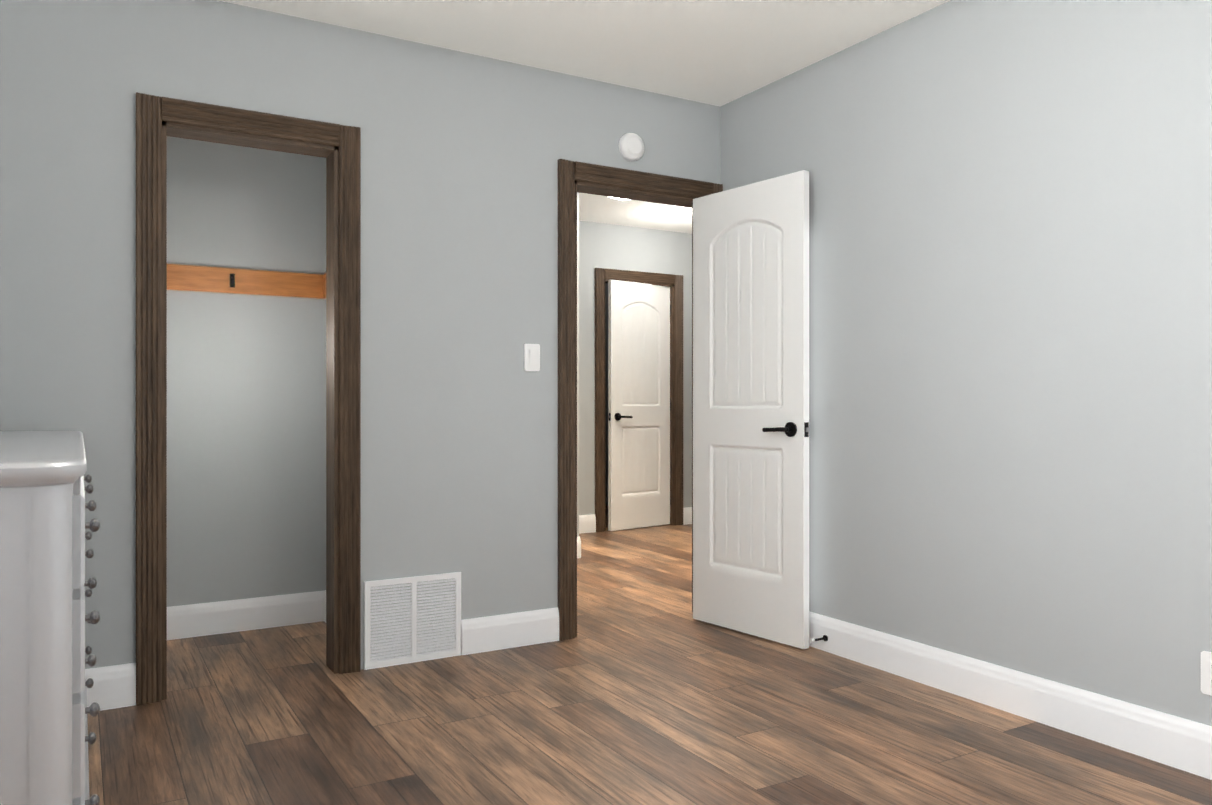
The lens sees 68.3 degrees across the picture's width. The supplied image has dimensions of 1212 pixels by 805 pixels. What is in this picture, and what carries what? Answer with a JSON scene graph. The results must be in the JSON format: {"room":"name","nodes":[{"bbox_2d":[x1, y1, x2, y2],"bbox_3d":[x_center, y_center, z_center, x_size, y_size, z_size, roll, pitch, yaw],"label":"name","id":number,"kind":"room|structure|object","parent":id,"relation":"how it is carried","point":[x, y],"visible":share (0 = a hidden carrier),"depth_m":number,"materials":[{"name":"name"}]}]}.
{"room":"bedroom","nodes":[
{"label":"bedroom","id":0,"kind":"room"},
{"bbox_2d":[167,136,322,606],"bbox_3d":[-1.728,-0.200,4.009,1.100,2.440,0.120,0,0,-31],"label":"wall","id":1,"kind":"structure","parent":0,"point":[246,446],"depth_m":4.00,"materials":[{"name":"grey paint"}]},
{"bbox_2d":[167,591,320,639],"bbox_3d":[-1.693,0.950,3.950,0.900,0.140,0.016,0,0,-31],"label":"baseboard","id":2,"kind":"structure","parent":1,"relation":"attached to","point":[220,617],"depth_m":3.98,"materials":[{"name":"white wood"}]},
{"bbox_2d":[167,264,325,298],"bbox_3d":[-1.522,-0.540,3.660,0.900,0.110,0.690,0,0,-31],"label":"cleat","id":3,"kind":"object","parent":1,"relation":"attached to","point":[227,280],"visible":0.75,"depth_m":3.98,"materials":[{"name":"brown wood"}]},
{"bbox_2d":[323,158,325,589],"bbox_3d":[-1.074,-0.200,3.884,0.100,2.440,0.720,0,0,-31],"label":"wall","id":4,"kind":"structure","parent":0,"point":[324,159],"depth_m":4.18,"materials":[{"name":"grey paint"}]},
{"bbox_2d":[321,590,325,622],"bbox_3d":[-1.119,0.950,3.846,0.016,0.140,0.700,0,0,-31],"label":"baseboard","id":5,"kind":"structure","parent":4,"relation":"attached to","point":[323,593],"depth_m":4.16,"materials":[{"name":"white wood"}]},
{"bbox_2d":[0,0,719,669],"bbox_3d":[-0.839,-0.200,3.535,3.150,2.440,0.120,0,0,-31],"label":"wall","id":6,"kind":"structure","parent":0,"point":[462,152],"depth_m":3.46,"materials":[{"name":"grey paint"}]},
{"bbox_2d":[85,663,135,710],"bbox_3d":[-1.861,0.950,2.852,0.635,0.140,0.016,0,0,-31],"label":"baseboard","id":7,"kind":"structure","parent":6,"relation":"attached to","point":[114,686],"depth_m":2.97,"materials":[{"name":"white wood"}]},
{"bbox_2d":[364,572,460,669],"bbox_3d":[-0.755,0.853,3.507,0.390,0.335,0.013,0,0,-31],"label":"air vent","id":8,"kind":"object","parent":6,"relation":"in","point":[412,619],"visible":1,"depth_m":3.50,"materials":[{"name":"white metal"}]},
{"bbox_2d":[461,607,558,654],"bbox_3d":[-0.392,0.950,3.720,0.447,0.140,0.016,0,0,-31],"label":"baseboard","id":9,"kind":"structure","parent":6,"relation":"attached to","point":[511,630],"depth_m":3.71,"materials":[{"name":"white wood"}]},
{"bbox_2d":[524,344,539,370],"bbox_3d":[-0.311,-0.190,3.770,0.072,0.116,0.013,0,0,-31],"label":"light switch","id":10,"kind":"object","parent":6,"relation":"attached to","point":[531,357],"visible":1,"depth_m":3.77,"materials":[{"name":"white plastic"}]},
{"bbox_2d":[619,133,643,161],"bbox_3d":[0.120,-1.150,4.010,0.126,0.126,0.038,0,0,-31],"label":"smoke detector","id":11,"kind":"object","parent":6,"relation":"attached to","point":[631,147],"visible":1,"depth_m":3.99,"materials":[{"name":"white plastic"}]},
{"bbox_2d":[693,170,808,648],"bbox_3d":[0.623,0.029,3.932,0.133,1.965,0.679,0,0,-38],"label":"door leaf","id":12,"kind":"structure","parent":6,"relation":"in","point":[750,409],"depth_m":3.89,"materials":[{"name":"white wood"}]},
{"bbox_2d":[577,192,584,536],"bbox_3d":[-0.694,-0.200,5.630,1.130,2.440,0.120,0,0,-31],"label":"wall","id":13,"kind":"structure","parent":0,"point":[580,224],"depth_m":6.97,"materials":[{"name":"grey paint"}]},
{"bbox_2d":[577,531,584,557],"bbox_3d":[-0.652,0.950,5.575,1.146,0.140,0.016,0,0,-31],"label":"baseboard","id":14,"kind":"structure","parent":13,"relation":"attached to","point":[578,538],"depth_m":5.85,"materials":[{"name":"white wood"}]},
{"bbox_2d":[219,0,949,233],"bbox_3d":[0.676,-1.460,4.244,6.720,0.080,8.780,0,0,-31],"label":"ceiling","id":15,"kind":"structure","parent":0,"point":[719,53],"depth_m":3.44,"materials":[{"name":"paint"}]},
{"bbox_2d":[608,196,630,199],"bbox_3d":[0.114,-1.365,5.747,0.300,0.110,0.300,0,0,-31],"label":"ceiling lamp","id":16,"kind":"object","parent":15,"relation":"attached to","point":[619,198],"visible":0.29,"depth_m":5.77,"materials":[{"name":"white"}]},
{"bbox_2d":[585,221,691,514],"bbox_3d":[-0.033,-0.200,7.135,5.000,2.440,0.120,0,0,-31],"label":"wall","id":17,"kind":"structure","parent":0,"point":[611,246],"depth_m":7.25,"materials":[{"name":"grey paint"}]},
{"bbox_2d":[579,514,595,532],"bbox_3d":[-1.074,0.950,6.441,2.300,0.140,0.016,0,0,-31],"label":"baseboard","id":18,"kind":"structure","parent":17,"relation":"attached to","point":[587,523],"depth_m":6.99,"materials":[{"name":"white wood"}]},
{"bbox_2d":[608,280,670,530],"bbox_3d":[0.276,0.022,7.245,0.659,1.980,0.133,0,0,-40],"label":"door leaf","id":19,"kind":"structure","parent":17,"relation":"in","point":[639,405],"depth_m":7.22,"materials":[{"name":"white wood"}]},
{"bbox_2d":[683,507,691,524],"bbox_3d":[1.354,0.950,7.875,1.660,0.140,0.016,0,0,-31],"label":"baseboard","id":20,"kind":"structure","parent":17,"relation":"attached to","point":[687,512],"depth_m":7.47,"materials":[{"name":"white wood"}]},
{"bbox_2d":[87,506,1211,804],"bbox_3d":[0.676,1.050,4.244,6.720,0.060,8.780,0,0,-31],"label":"floor","id":21,"kind":"structure","parent":0,"point":[643,688],"depth_m":2.78,"materials":[{"name":"brown wood"}]},
{"bbox_2d":[0,431,99,804],"bbox_3d":[-1.436,0.555,2.026,0.480,0.930,1.790,0,0,-31],"label":"dresser","id":22,"kind":"object","parent":21,"relation":"on","point":[45,737],"visible":1,"depth_m":1.37,"materials":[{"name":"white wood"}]},
{"bbox_2d":[720,0,1211,725],"bbox_3d":[1.680,-0.200,2.485,0.120,2.440,4.490,0,0,-31],"label":"wall","id":23,"kind":"structure","parent":0,"point":[1010,334],"depth_m":2.93,"materials":[{"name":"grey paint"}]},
{"bbox_2d":[809,611,1211,779],"bbox_3d":[1.652,0.950,2.399,0.016,0.140,4.370,0,0,-31],"label":"baseboard","id":24,"kind":"structure","parent":23,"relation":"attached to","point":[1157,735],"depth_m":2.86,"materials":[{"name":"white wood"}]},
{"bbox_2d":[810,635,827,642],"bbox_3d":[0.865,0.965,3.635,0.082,0.026,0.026,0,0,-31],"label":"doorstop","id":25,"kind":"object","parent":24,"relation":"attached to","point":[824,638],"visible":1,"depth_m":3.63,"materials":[{"name":"black metal"}]},
{"bbox_2d":[1201,651,1211,695],"bbox_3d":[1.648,0.737,2.414,0.008,0.116,0.072,0,0,-31],"label":"wall outlet","id":26,"kind":"object","parent":23,"relation":"attached to","point":[1206,672],"visible":1,"depth_m":2.43,"materials":[{"name":"white plastic"}]}
]}

